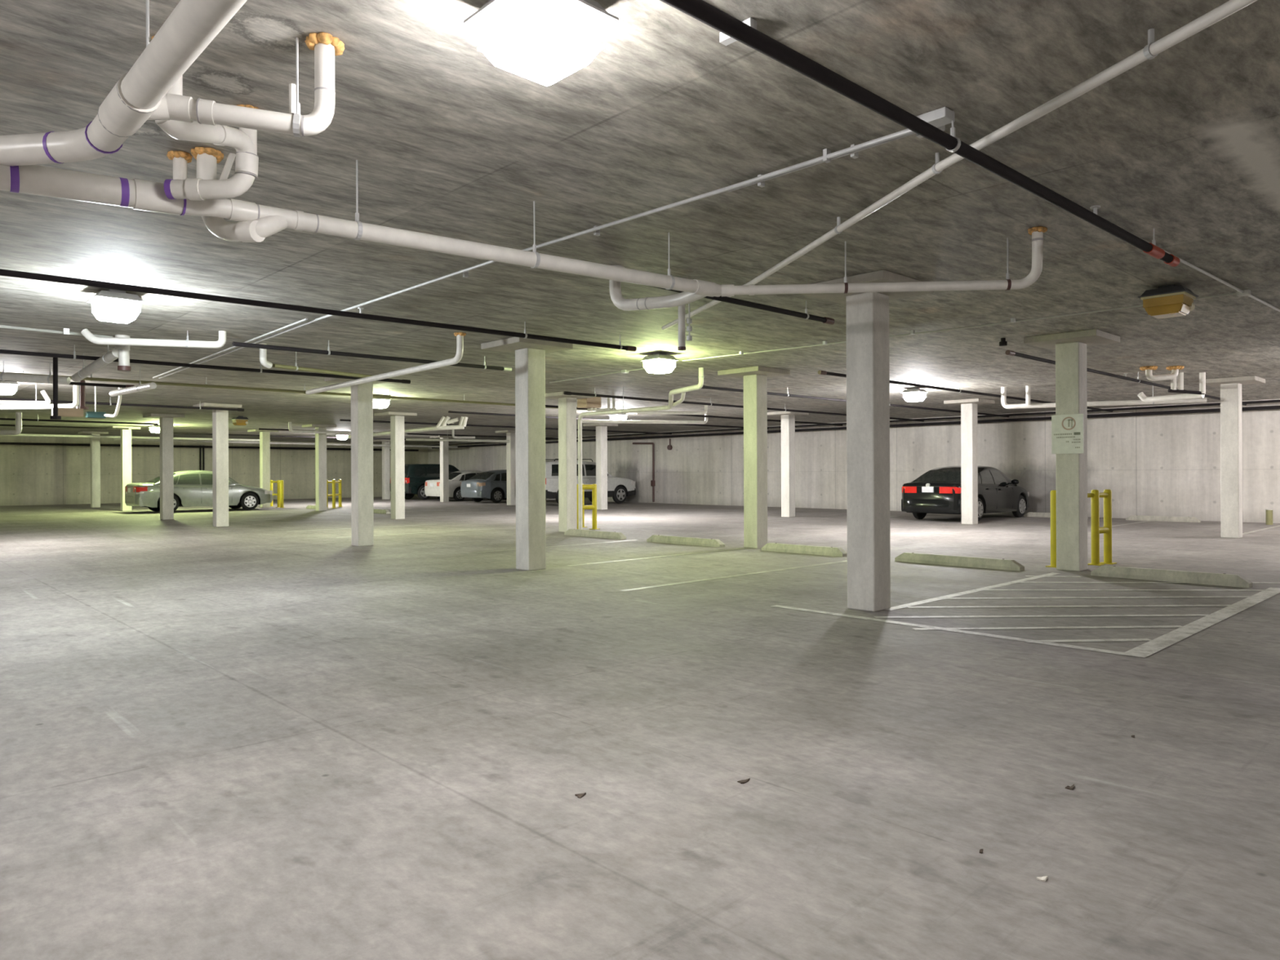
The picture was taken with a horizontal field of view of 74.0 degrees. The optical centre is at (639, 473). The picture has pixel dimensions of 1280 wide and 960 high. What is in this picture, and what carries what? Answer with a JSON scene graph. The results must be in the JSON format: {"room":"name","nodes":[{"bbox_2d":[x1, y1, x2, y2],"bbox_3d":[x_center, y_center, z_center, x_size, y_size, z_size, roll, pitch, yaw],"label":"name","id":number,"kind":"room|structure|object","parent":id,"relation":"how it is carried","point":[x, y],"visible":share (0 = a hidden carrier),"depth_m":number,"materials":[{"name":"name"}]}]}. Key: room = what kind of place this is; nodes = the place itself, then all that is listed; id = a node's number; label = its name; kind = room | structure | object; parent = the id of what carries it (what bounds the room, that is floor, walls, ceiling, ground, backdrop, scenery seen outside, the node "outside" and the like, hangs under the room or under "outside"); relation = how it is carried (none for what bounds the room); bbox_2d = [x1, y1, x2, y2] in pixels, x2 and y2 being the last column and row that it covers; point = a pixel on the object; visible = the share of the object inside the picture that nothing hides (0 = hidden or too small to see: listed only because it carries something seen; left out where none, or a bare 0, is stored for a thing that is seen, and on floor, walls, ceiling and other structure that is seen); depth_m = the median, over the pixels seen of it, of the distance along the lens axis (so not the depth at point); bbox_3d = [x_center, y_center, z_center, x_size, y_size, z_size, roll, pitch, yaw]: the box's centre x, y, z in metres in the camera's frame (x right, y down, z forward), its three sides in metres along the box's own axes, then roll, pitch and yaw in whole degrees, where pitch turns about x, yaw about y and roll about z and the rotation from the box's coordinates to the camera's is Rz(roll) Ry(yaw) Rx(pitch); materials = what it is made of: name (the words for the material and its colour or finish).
{"room":"parking garage","nodes":[
{"label":"parking garage","id":0,"kind":"room"},
{"bbox_2d":[0,435,427,506],"bbox_3d":[-25.628,-0.127,39.717,35.500,3.110,0.300,0,0,-43],"label":"wall","id":1,"kind":"structure","parent":0,"point":[30,474],"depth_m":40.39,"materials":[{"name":"grey concrete"}]},
{"bbox_2d":[0,496,1279,959],"bbox_3d":[-6.593,1.496,19.448,35.800,0.304,55.900,0,0,-43],"label":"floor","id":2,"kind":"structure","parent":0,"point":[261,738],"depth_m":4.18,"materials":[{"name":"concrete"}]},
{"bbox_2d":[78,431,108,507],"bbox_3d":[-22.545,-0.140,35.050,0.900,3.110,0.900,0,0,-43],"label":"concrete column","id":3,"kind":"structure","parent":2,"relation":"on","point":[95,442],"depth_m":35.02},
{"bbox_2d":[106,426,140,511],"bbox_3d":[-19.177,-0.154,31.584,0.900,3.110,0.900,0,0,-43],"label":"concrete column","id":4,"kind":"structure","parent":2,"relation":"on","point":[126,434],"depth_m":31.54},
{"bbox_2d":[142,413,184,519],"bbox_3d":[-14.141,-0.176,25.255,0.900,3.110,0.900,0,0,-43],"label":"concrete column","id":5,"kind":"structure","parent":2,"relation":"on","point":[166,420],"depth_m":25.22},
{"bbox_2d":[124,470,272,511],"bbox_3d":[-16.103,0.640,31.245,4.722,1.494,2.229,0,0,-43],"label":"sedan","id":6,"kind":"object","parent":2,"relation":"on","point":[191,487],"visible":0.73,"depth_m":30.31,"materials":[{"name":"silver metal"}]},
{"bbox_2d":[192,402,241,526],"bbox_3d":[-10.781,-0.190,21.703,0.900,3.110,0.900,0,0,-43],"label":"concrete column","id":7,"kind":"structure","parent":2,"relation":"on","point":[220,417],"depth_m":21.67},
{"bbox_2d":[247,429,279,507],"bbox_3d":[-15.076,-0.172,34.016,0.900,3.110,0.900,0,0,-43],"label":"concrete column","id":8,"kind":"structure","parent":2,"relation":"on","point":[264,435],"depth_m":33.99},
{"bbox_2d":[302,424,336,511],"bbox_3d":[-11.648,-0.186,30.880,0.900,3.110,0.900,0,0,-43],"label":"concrete column","id":9,"kind":"structure","parent":2,"relation":"on","point":[320,438],"depth_m":30.85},
{"bbox_2d":[326,479,342,508],"bbox_3d":[-12.084,0.811,33.750,0.435,1.120,1.753,0,0,0],"label":"guard","id":10,"kind":"object","parent":2,"relation":"on","point":[333,482],"visible":0.75,"depth_m":33.25,"materials":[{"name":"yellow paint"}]},
{"bbox_2d":[324,377,392,546],"bbox_3d":[-5.183,-0.213,15.678,0.900,3.110,0.900,0,0,-43],"label":"concrete column","id":11,"kind":"structure","parent":2,"relation":"on","point":[362,395],"depth_m":15.65,"materials":[{"name":"concrete"}]},
{"bbox_2d":[373,439,390,499],"bbox_3d":[-13.335,-0.179,44.438,0.900,3.110,0.900,0,0,-43],"label":"concrete column","id":12,"kind":"structure","parent":2,"relation":"on","point":[385,450],"depth_m":44.42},
{"bbox_2d":[373,411,417,519],"bbox_3d":[-7.170,-0.205,24.952,0.900,3.110,0.900,0,0,-43],"label":"concrete column","id":13,"kind":"structure","parent":2,"relation":"on","point":[397,443],"depth_m":24.92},
{"bbox_2d":[389,463,471,499],"bbox_3d":[-10.581,0.436,44.964,4.922,1.856,2.330,0,0,-43],"label":"wagon","id":14,"kind":"object","parent":2,"relation":"on","point":[416,475],"visible":0.38,"depth_m":43.22,"materials":[{"name":"green paint"}]},
{"bbox_2d":[429,435,456,502],"bbox_3d":[-9.292,-0.196,40.136,0.900,3.110,0.900,0,0,-43],"label":"concrete column","id":15,"kind":"structure","parent":2,"relation":"on","point":[444,460],"depth_m":40.11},
{"bbox_2d":[424,470,506,501],"bbox_3d":[-8.343,0.608,42.607,4.722,1.494,2.229,0,0,-43],"label":"parked cars","id":16,"kind":"object","parent":2,"relation":"on","point":[432,487],"visible":0.27,"depth_m":41.05,"materials":[{"name":"white paint"}]},
{"bbox_2d":[460,469,506,502],"bbox_3d":[-6.131,0.593,39.949,4.472,1.506,2.229,0,0,-43],"label":"parked car","id":17,"kind":"object","parent":2,"relation":"on","point":[492,484],"visible":0.48,"depth_m":38.45,"materials":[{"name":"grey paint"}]},
{"bbox_2d":[495,430,515,505],"bbox_3d":[-5.433,-0.212,35.652,0.900,3.110,0.900,0,0,-43],"label":"concrete column","id":18,"kind":"structure","parent":2,"relation":"on","point":[510,434],"depth_m":35.61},
{"bbox_2d":[480,337,573,570],"bbox_3d":[-1.545,-0.229,11.671,0.900,3.110,0.900,0,0,-43],"label":"concrete column","id":19,"kind":"structure","parent":2,"relation":"on","point":[530,353],"depth_m":11.64,"materials":[{"name":"concrete"}]},
{"bbox_2d":[545,391,593,532],"bbox_3d":[-1.673,-0.228,19.206,0.900,3.110,0.900,0,0,-43],"label":"concrete column","id":20,"kind":"structure","parent":2,"relation":"on","point":[567,463],"depth_m":19.18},
{"bbox_2d":[577,483,599,529],"bbox_3d":[-1.432,0.791,20.350,0.644,1.070,1.021,0,0,-26],"label":"guard","id":21,"kind":"object","parent":2,"relation":"on","point":[584,486],"visible":0.56,"depth_m":20.05,"materials":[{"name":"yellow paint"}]},
{"bbox_2d":[545,458,635,503],"bbox_3d":[-2.613,0.367,36.533,5.334,1.929,2.331,0,0,-43],"label":"wagon","id":22,"kind":"object","parent":2,"relation":"on","point":[618,488],"visible":0.38,"depth_m":35.80,"materials":[{"name":"white paint"}]},
{"bbox_2d":[564,528,626,539],"bbox_3d":[-0.948,1.256,17.638,0.160,0.136,1.800,0,0,-43],"label":"wheel stop","id":23,"kind":"object","parent":2,"relation":"on","point":[578,532],"visible":1,"depth_m":17.51,"materials":[{"name":"concrete"}]},
{"bbox_2d":[582,422,617,509],"bbox_3d":[-1.428,-0.229,30.880,0.900,3.110,0.900,0,0,-43],"label":"concrete column","id":24,"kind":"structure","parent":2,"relation":"on","point":[601,428],"depth_m":30.85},
{"bbox_2d":[646,534,724,547],"bbox_3d":[0.825,1.248,15.770,0.161,0.136,1.850,0,0,-43],"label":"wheel stop","id":25,"kind":"object","parent":2,"relation":"on","point":[654,538],"visible":1,"depth_m":15.63,"materials":[{"name":"concrete"}]},
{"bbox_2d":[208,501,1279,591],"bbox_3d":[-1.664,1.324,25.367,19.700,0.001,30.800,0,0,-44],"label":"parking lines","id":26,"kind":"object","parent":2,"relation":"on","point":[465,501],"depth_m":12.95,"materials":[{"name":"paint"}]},
{"bbox_2d":[717,365,790,548],"bbox_3d":[2.005,-0.243,14.898,0.900,3.110,0.900,0,0,-43],"label":"concrete column","id":27,"kind":"structure","parent":2,"relation":"on","point":[755,381],"depth_m":14.87,"materials":[{"name":"concrete"}]},
{"bbox_2d":[767,411,808,516],"bbox_3d":[4.382,-0.253,25.255,0.900,3.110,0.900,0,0,-43],"label":"concrete column","id":28,"kind":"structure","parent":2,"relation":"on","point":[788,418],"depth_m":25.22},
{"bbox_2d":[761,542,847,556],"bbox_3d":[2.668,1.241,13.900,0.161,0.136,1.600,0,0,-43],"label":"wheel stop","id":29,"kind":"object","parent":2,"relation":"on","point":[776,547],"visible":0.98,"depth_m":13.79,"materials":[{"name":"concrete"}]},
{"bbox_2d":[800,269,933,611],"bbox_3d":[2.179,-0.244,8.145,0.900,3.110,0.900,0,0,-43],"label":"concrete column","id":30,"kind":"structure","parent":2,"relation":"on","point":[867,313],"depth_m":8.12,"materials":[{"name":"concrete"}]},
{"bbox_2d":[894,551,1024,570],"bbox_3d":[4.468,1.233,12.004,0.161,0.136,1.830,0,0,-43],"label":"wheel stop","id":31,"kind":"object","parent":2,"relation":"on","point":[940,559],"visible":1,"depth_m":11.88,"materials":[{"name":"concrete"}]},
{"bbox_2d":[901,465,1029,520],"bbox_3d":[9.320,0.534,24.061,4.815,1.494,2.269,0,0,-43],"label":"sedan","id":32,"kind":"object","parent":2,"relation":"on","point":[938,490],"visible":0.78,"depth_m":22.88,"materials":[{"name":"black paint"}]},
{"bbox_2d":[943,398,995,524],"bbox_3d":[8.283,-0.270,21.369,0.900,3.110,0.900,0,0,-43],"label":"concrete column","id":33,"kind":"structure","parent":2,"relation":"on","point":[969,433],"depth_m":21.34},
{"bbox_2d":[1023,328,1119,571],"bbox_3d":[5.762,-0.259,11.326,0.900,3.110,0.900,0,0,-43],"label":"concrete column","id":34,"kind":"structure","parent":2,"relation":"on","point":[1071,385],"depth_m":11.29,"materials":[{"name":"concrete"}]},
{"bbox_2d":[1051,413,1084,453],"bbox_3d":[5.680,-0.519,11.297,0.018,0.520,0.400,0,0,-43],"label":"parking sign","id":35,"kind":"object","parent":34,"relation":"attached to","point":[1067,430],"visible":1,"depth_m":11.29,"materials":[{"name":"white"}]},
{"bbox_2d":[1045,488,1116,567],"bbox_3d":[6.216,0.764,11.932,1.266,1.060,0.269,0,0,-23],"label":"guard","id":36,"kind":"object","parent":2,"relation":"on","point":[1095,495],"visible":0.87,"depth_m":11.96,"materials":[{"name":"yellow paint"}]},
{"bbox_2d":[1125,515,1200,522],"bbox_3d":[13.711,1.194,22.312,0.161,0.136,1.700,0,0,-43],"label":"wheel stop","id":37,"kind":"object","parent":2,"relation":"on","point":[1159,518],"visible":0.99,"depth_m":22.23,"materials":[{"name":"concrete"}]},
{"bbox_2d":[1090,564,1252,587],"bbox_3d":[6.335,1.225,10.211,0.161,0.136,1.660,0,0,-43],"label":"wheel stop","id":38,"kind":"object","parent":2,"relation":"on","point":[1149,574],"visible":1,"depth_m":10.10,"materials":[{"name":"concrete"}]},
{"bbox_2d":[1205,375,1265,537],"bbox_3d":[11.632,-0.284,16.677,0.900,3.110,0.900,0,0,-43],"label":"concrete column","id":39,"kind":"structure","parent":2,"relation":"on","point":[1231,421],"depth_m":16.65,"materials":[{"name":"concrete"}]},
{"bbox_2d":[0,0,1279,444],"bbox_3d":[-6.608,-1.914,19.448,35.800,0.300,55.900,0,0,-43],"label":"ceiling","id":40,"kind":"structure","parent":0,"point":[1183,144],"depth_m":5.62,"materials":[{"name":"concrete"}]},
{"bbox_2d":[0,381,19,395],"bbox_3d":[-11.761,-1.598,15.728,0.410,0.285,0.410,0,0,-43],"label":"ceiling light","id":41,"kind":"object","parent":40,"relation":"attached to","point":[6,388],"visible":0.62,"depth_m":15.64,"materials":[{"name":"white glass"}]},
{"bbox_2d":[0,412,22,435],"bbox_3d":[-18.122,-1.392,24.000,1.312,0.644,0.150,0,0,0],"label":"drain pipe","id":42,"kind":"object","parent":40,"relation":"hanging from","point":[18,430],"visible":1,"depth_m":23.94,"materials":[{"name":"white plastic"}]},
{"bbox_2d":[0,390,50,404],"bbox_3d":[-12.950,-1.560,17.555,1.489,0.314,0.100,0,0,-4],"label":"drain pipe","id":43,"kind":"object","parent":40,"relation":"hanging from","point":[43,393],"visible":0.91,"depth_m":17.54,"materials":[{"name":"white plastic"}]},
{"bbox_2d":[0,360,71,384],"bbox_3d":[-9.667,-1.573,13.300,1.343,0.354,0.127,0,0,-9],"label":"drain pipe","id":44,"kind":"object","parent":40,"relation":"hanging from","point":[4,376],"visible":0.98,"depth_m":13.28,"materials":[{"name":"white plastic"}]},
{"bbox_2d":[0,383,79,409],"bbox_3d":[-11.857,-1.476,16.454,1.820,0.528,0.107,0,0,-10],"label":"drain pipe","id":45,"kind":"object","parent":40,"relation":"hanging from","point":[76,393],"visible":0.93,"depth_m":16.47,"materials":[{"name":"white plastic"}]},
{"bbox_2d":[49,357,61,419],"bbox_3d":[-8.871,-1.284,12.900,0.141,0.937,0.137,0,0,-43],"label":"pipe","id":46,"kind":"object","parent":40,"relation":"hanging from","point":[55,416],"visible":0.94,"depth_m":12.87,"materials":[{"name":"black metal"}]},
{"bbox_2d":[0,324,112,337],"bbox_3d":[-7.179,-1.725,10.212,0.125,0.070,1.505,0,0,43],"label":"conduit","id":47,"kind":"object","parent":40,"relation":"attached to","point":[65,331],"visible":0.81,"depth_m":10.29,"materials":[{"name":"metal"}]},
{"bbox_2d":[51,381,83,417],"bbox_3d":[-10.104,-1.374,15.000,0.440,0.748,0.240,0,0,-43],"label":"box","id":48,"kind":"object","parent":40,"relation":"hanging from","point":[66,412],"visible":0.6,"depth_m":14.95,"materials":[{"name":"metal"}]},
{"bbox_2d":[0,370,134,387],"bbox_3d":[-12.269,-1.639,12.936,8.022,0.199,0.068,0,0,-42],"label":"pipe","id":49,"kind":"object","parent":40,"relation":"hanging from","point":[71,383],"visible":0.37,"depth_m":15.22,"materials":[{"name":"black metal"}]},
{"bbox_2d":[0,414,158,425],"bbox_3d":[-19.163,-1.611,23.455,10.500,0.197,0.062,0,0,-43],"label":"pipe","id":50,"kind":"object","parent":40,"relation":"hanging from","point":[3,419],"visible":1,"depth_m":25.58,"materials":[{"name":"black metal"}]},
{"bbox_2d":[71,344,118,382],"bbox_3d":[-7.626,-1.565,11.900,0.140,0.386,2.501,0,0,-43],"label":"drain pipe","id":51,"kind":"object","parent":40,"relation":"hanging from","point":[108,357],"visible":0.95,"depth_m":11.69,"materials":[{"name":"grey plastic"}]},
{"bbox_2d":[84,386,121,418],"bbox_3d":[-10.667,-1.423,16.864,0.792,0.644,0.356,0,0,31],"label":"drain pipe","id":52,"kind":"object","parent":40,"relation":"hanging from","point":[95,414],"visible":0.91,"depth_m":16.89,"materials":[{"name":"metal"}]},
{"bbox_2d":[86,288,145,323],"bbox_3d":[-5.096,-1.626,8.268,0.410,0.285,0.410,0,0,-43],"label":"ceiling light","id":53,"kind":"object","parent":40,"relation":"attached to","point":[110,305],"visible":1,"depth_m":8.16,"materials":[{"name":"white glass"}]},
{"bbox_2d":[0,396,244,411],"bbox_3d":[-13.408,-1.634,18.095,9.471,0.199,0.068,0,0,-43],"label":"pipe","id":54,"kind":"object","parent":40,"relation":"hanging from","point":[110,403],"visible":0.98,"depth_m":19.73,"materials":[{"name":"black metal"}]},
{"bbox_2d":[115,334,131,371],"bbox_3d":[-6.664,-1.614,10.906,0.250,0.600,0.167,0,0,13],"label":"drain pipe","id":55,"kind":"object","parent":40,"relation":"hanging from","point":[123,350],"visible":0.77,"depth_m":10.85,"materials":[{"name":"grey plastic"}]},
{"bbox_2d":[0,433,259,441],"bbox_3d":[-22.881,-1.414,31.369,18.000,0.090,0.090,0,0,-43],"label":"drain pipe","id":56,"kind":"object","parent":40,"relation":"hanging from","point":[20,434],"visible":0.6,"depth_m":33.35,"materials":[{"name":"grey plastic"}]},
{"bbox_2d":[109,368,156,396],"bbox_3d":[-8.669,-1.556,14.500,2.073,0.395,0.117,0,0,42],"label":"drain pipe","id":57,"kind":"object","parent":40,"relation":"hanging from","point":[140,388],"visible":1,"depth_m":14.27,"materials":[{"name":"white plastic"}]},
{"bbox_2d":[80,328,226,348],"bbox_3d":[-5.962,-1.657,10.443,1.632,0.216,0.108,0,0,-11],"label":"drain pipe","id":58,"kind":"object","parent":40,"relation":"hanging from","point":[86,333],"visible":1,"depth_m":10.42,"materials":[{"name":"white plastic"}]},
{"bbox_2d":[0,0,344,200],"bbox_3d":[-1.536,-1.561,3.012,1.182,0.446,3.275,0,0,-43],"label":"drain pipe","id":59,"kind":"object","parent":40,"relation":"hanging from","point":[152,89],"visible":1,"depth_m":3.45,"materials":[{"name":"white plastic"}]},
{"bbox_2d":[0,344,410,383],"bbox_3d":[-7.722,-1.658,11.668,9.873,0.199,0.068,0,0,-42],"label":"pipe","id":60,"kind":"object","parent":40,"relation":"hanging from","point":[74,356],"visible":0.97,"depth_m":12.64,"materials":[{"name":"black metal"}]},
{"bbox_2d":[0,442,418,451],"bbox_3d":[-25.174,-1.294,38.980,33.150,0.100,0.100,0,0,-43],"label":"pipe","id":61,"kind":"object","parent":40,"relation":"hanging from","point":[1,443],"visible":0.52,"depth_m":40.82,"materials":[{"name":"black metal"}]},
{"bbox_2d":[112,438,457,448],"bbox_3d":[-16.079,-1.427,41.270,16.500,0.130,0.100,0,0,-43],"label":"drain pipe","id":62,"kind":"object","parent":40,"relation":"hanging from","point":[113,439],"visible":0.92,"depth_m":40.19,"materials":[{"name":"grey plastic"}]},
{"bbox_2d":[0,371,587,410],"bbox_3d":[-7.929,-1.658,15.539,17.904,0.197,0.062,0,0,-42],"label":"pipe","id":63,"kind":"object","parent":40,"relation":"hanging from","point":[91,378],"visible":0.68,"depth_m":16.19,"materials":[{"name":"metal"}]},
{"bbox_2d":[0,268,636,351],"bbox_3d":[-3.524,-1.676,8.151,9.130,0.199,0.068,0,0,-41],"label":"pipe","id":64,"kind":"object","parent":40,"relation":"hanging from","point":[6,273],"visible":1,"depth_m":8.20,"materials":[{"name":"black metal"}]},
{"bbox_2d":[272,351,372,377],"bbox_3d":[-4.632,-1.617,12.600,0.064,0.307,1.840,0,0,30],"label":"pipe","id":65,"kind":"object","parent":40,"relation":"hanging from","point":[295,367],"visible":0.83,"depth_m":12.41,"materials":[{"name":"metal"}]},
{"bbox_2d":[288,422,438,436],"bbox_3d":[-10.271,-1.565,32.476,0.110,0.363,7.822,0,0,26],"label":"drain pipe","id":66,"kind":"object","parent":40,"relation":"hanging from","point":[290,428],"visible":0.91,"depth_m":30.39,"materials":[{"name":"white plastic"}]},
{"bbox_2d":[231,340,511,371],"bbox_3d":[-3.532,-1.676,11.901,4.072,0.199,0.068,0,0,-42],"label":"pipe","id":67,"kind":"object","parent":40,"relation":"hanging from","point":[328,352],"visible":1,"depth_m":11.56,"materials":[{"name":"black metal"}]},
{"bbox_2d":[305,332,466,395],"bbox_3d":[-4.000,-1.566,12.717,0.152,0.415,5.277,0,0,-42],"label":"drain pipe","id":68,"kind":"object","parent":40,"relation":"hanging from","point":[460,335],"visible":1,"depth_m":11.88,"materials":[{"name":"white plastic"}]},
{"bbox_2d":[348,415,467,439],"bbox_3d":[-7.927,-1.482,27.772,6.407,0.526,0.671,0,0,39],"label":"drain pipe","id":69,"kind":"object","parent":40,"relation":"hanging from","point":[441,425],"visible":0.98,"depth_m":25.97,"materials":[{"name":"white plastic"}]},
{"bbox_2d":[405,437,509,442],"bbox_3d":[-7.074,-1.470,33.000,4.005,0.581,0.107,0,0,0],"label":"drain pipe","id":70,"kind":"object","parent":40,"relation":"hanging from","point":[406,439],"visible":0.94,"depth_m":32.96,"materials":[{"name":"grey plastic"}]},
{"bbox_2d":[339,418,671,434],"bbox_3d":[-3.829,-1.675,30.286,14.150,0.197,0.062,0,0,-43],"label":"pipe","id":71,"kind":"object","parent":40,"relation":"hanging from","point":[340,420],"visible":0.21,"depth_m":29.11,"materials":[{"name":"black metal"}]},
{"bbox_2d":[0,146,1047,311],"bbox_3d":[-0.432,-1.509,6.068,6.594,0.580,2.436,0,0,-23],"label":"drain pipe","id":72,"kind":"object","parent":40,"relation":"hanging from","point":[257,222],"visible":0.99,"depth_m":4.81,"materials":[{"name":"white plastic"}]},
{"bbox_2d":[463,0,618,85],"bbox_3d":[-0.369,-1.653,3.171,0.410,0.272,0.410,0,0,-43],"label":"ceiling light","id":73,"kind":"object","parent":40,"relation":"attached to","point":[542,42],"visible":1,"depth_m":3.09,"materials":[{"name":"white glass"}]},
{"bbox_2d":[152,106,952,378],"bbox_3d":[-3.653,-1.742,9.673,0.325,0.065,15.084,0,0,-43],"label":"conduit","id":74,"kind":"object","parent":40,"relation":"attached to","point":[943,116],"visible":0.8,"depth_m":5.22,"materials":[{"name":"metal"}]},
{"bbox_2d":[577,396,616,411],"bbox_3d":[-1.004,-1.621,19.967,0.732,0.330,0.607,0,0,-43],"label":"drain pipe","id":75,"kind":"object","parent":40,"relation":"hanging from","point":[594,402],"visible":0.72,"depth_m":19.92,"materials":[{"name":"white plastic"}]},
{"bbox_2d":[448,410,768,429],"bbox_3d":[-0.134,-1.691,26.900,13.450,0.197,0.062,0,0,-43],"label":"pipe","id":76,"kind":"object","parent":40,"relation":"hanging from","point":[449,411],"visible":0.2,"depth_m":24.62,"materials":[{"name":"black metal"}]},
{"bbox_2d":[577,367,704,529],"bbox_3d":[0.011,-0.235,16.781,0.506,3.110,5.097,0,0,-29],"label":"drain pipe","id":77,"kind":"object","parent":40,"relation":"hanging from","point":[700,385],"visible":0.99,"depth_m":17.42,"materials":[{"name":"white plastic"}]},
{"bbox_2d":[582,412,707,424],"bbox_3d":[0.092,-1.600,24.551,3.754,0.382,0.100,0,0,-2],"label":"drain pipe","id":78,"kind":"object","parent":40,"relation":"hanging from","point":[608,421],"visible":0.88,"depth_m":24.52,"materials":[{"name":"grey plastic"}]},
{"bbox_2d":[640,352,678,373],"bbox_3d":[0.292,-1.649,12.760,0.410,0.285,0.410,0,0,-43],"label":"ceiling light","id":79,"kind":"object","parent":40,"relation":"attached to","point":[656,363],"visible":1,"depth_m":12.65,"materials":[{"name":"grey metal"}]},
{"bbox_2d":[637,404,707,414],"bbox_3d":[0.859,-1.660,22.154,1.873,0.268,0.090,0,0,-9],"label":"drain pipe","id":80,"kind":"object","parent":40,"relation":"hanging from","point":[655,412],"visible":0.92,"depth_m":22.13,"materials":[{"name":"white plastic"}]},
{"bbox_2d":[677,304,685,350],"bbox_3d":[0.422,-1.519,8.600,0.084,0.546,0.084,0,0,-43],"label":"pipe","id":81,"kind":"object","parent":40,"relation":"hanging from","point":[682,308],"visible":0.83,"depth_m":8.57,"materials":[{"name":"grey plastic"}]},
{"bbox_2d":[545,404,842,426],"bbox_3d":[2.069,-1.700,24.579,13.450,0.197,0.062,0,0,-43],"label":"pipe","id":82,"kind":"object","parent":40,"relation":"hanging from","point":[546,406],"visible":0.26,"depth_m":24.97,"materials":[{"name":"black metal"}]},
{"bbox_2d":[639,284,835,324],"bbox_3d":[0.578,-1.693,7.751,4.120,0.199,0.068,0,0,-43],"label":"pipe","id":83,"kind":"object","parent":40,"relation":"hanging from","point":[724,299],"visible":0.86,"depth_m":8.40,"materials":[{"name":"black metal"}]},
{"bbox_2d":[563,387,924,422],"bbox_3d":[3.744,-1.706,22.102,14.431,0.199,0.068,0,0,-43],"label":"pipe","id":84,"kind":"object","parent":40,"relation":"hanging from","point":[565,393],"visible":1,"depth_m":19.91,"materials":[{"name":"black metal"}]},
{"bbox_2d":[423,400,1279,445],"bbox_3d":[5.538,-1.693,30.766,0.060,0.060,53.000,0,0,-43],"label":"pipe","id":85,"kind":"object","parent":40,"relation":"attached to","point":[1265,401],"visible":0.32,"depth_m":25.52,"materials":[{"name":"black metal"}]},
{"bbox_2d":[701,385,1008,417],"bbox_3d":[5.984,-1.716,20.541,13.331,0.199,0.068,0,0,-43],"label":"pipe","id":86,"kind":"object","parent":40,"relation":"hanging from","point":[787,394],"visible":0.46,"depth_m":18.70,"materials":[{"name":"black metal"}]},
{"bbox_2d":[431,405,1279,448],"bbox_3d":[5.937,-1.575,31.145,0.090,0.090,53.000,0,0,-43],"label":"pipe","id":87,"kind":"object","parent":40,"relation":"attached to","point":[1267,407],"visible":0.88,"depth_m":26.29,"materials":[{"name":"black metal"}]},
{"bbox_2d":[902,387,928,401],"bbox_3d":[5.843,-1.672,18.096,0.410,0.285,0.410,0,0,-43],"label":"ceiling light","id":88,"kind":"object","parent":40,"relation":"attached to","point":[913,394],"visible":1,"depth_m":17.99,"materials":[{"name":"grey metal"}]},
{"bbox_2d":[659,0,1180,266],"bbox_3d":[0.264,-1.690,3.034,10.572,0.203,0.076,0,0,-43],"label":"pipe","id":89,"kind":"object","parent":40,"relation":"hanging from","point":[701,11],"visible":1,"depth_m":3.78,"materials":[{"name":"black metal"}]},
{"bbox_2d":[662,0,1257,329],"bbox_3d":[1.265,-1.738,6.484,0.145,0.115,7.364,0,0,-15],"label":"pipe","id":90,"kind":"object","parent":40,"relation":"hanging from","point":[1153,49],"visible":0.98,"depth_m":3.99,"materials":[{"name":"white plastic"}]},
{"bbox_2d":[682,292,1236,360],"bbox_3d":[3.344,-1.782,10.930,7.273,0.045,0.183,0,0,42],"label":"conduit","id":91,"kind":"object","parent":40,"relation":"attached to","point":[1013,319],"visible":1,"depth_m":10.37,"materials":[{"name":"metal"}]},
{"bbox_2d":[817,370,1113,412],"bbox_3d":[7.856,-1.724,18.422,13.531,0.199,0.068,0,0,-43],"label":"pipe","id":92,"kind":"object","parent":40,"relation":"hanging from","point":[820,372],"visible":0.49,"depth_m":16.83,"materials":[{"name":"black metal"}]},
{"bbox_2d":[719,17,1279,311],"bbox_3d":[1.942,-1.773,4.811,15.454,0.050,0.166,0,0,-42],"label":"conduit","id":93,"kind":"object","parent":40,"relation":"attached to","point":[724,39],"visible":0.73,"depth_m":7.27,"materials":[{"name":"metal"}]},
{"bbox_2d":[1000,382,1207,408],"bbox_3d":[9.424,-1.596,17.400,3.746,0.468,0.150,0,0,18],"label":"drain pipe","id":94,"kind":"object","parent":40,"relation":"hanging from","point":[1003,389],"visible":0.64,"depth_m":17.42,"materials":[{"name":"white plastic"}]},
{"bbox_2d":[1005,350,1246,405],"bbox_3d":[9.939,-1.732,16.228,13.530,0.199,0.068,0,0,-43],"label":"pipe","id":95,"kind":"object","parent":40,"relation":"hanging from","point":[1010,353],"visible":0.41,"depth_m":14.15,"materials":[{"name":"black metal"}]},
{"bbox_2d":[1137,284,1198,319],"bbox_3d":[5.125,-1.669,8.248,0.410,0.285,0.410,0,0,-43],"label":"ceiling light","id":96,"kind":"object","parent":40,"relation":"attached to","point":[1172,300],"visible":1,"depth_m":8.14,"materials":[{"name":"metal"}]},
{"bbox_2d":[1137,365,1205,402],"bbox_3d":[9.596,-1.598,15.313,1.064,0.466,2.352,0,0,29],"label":"drain pipe","id":97,"kind":"object","parent":40,"relation":"hanging from","point":[1176,378],"visible":1,"depth_m":15.47,"materials":[{"name":"white plastic"}]},
{"bbox_2d":[427,398,1279,523],"bbox_3d":[6.275,-0.261,31.666,0.300,3.110,55.300,0,0,-43],"label":"wall","id":98,"kind":"structure","parent":0,"point":[1168,465],"depth_m":26.14,"materials":[{"name":"concrete"}]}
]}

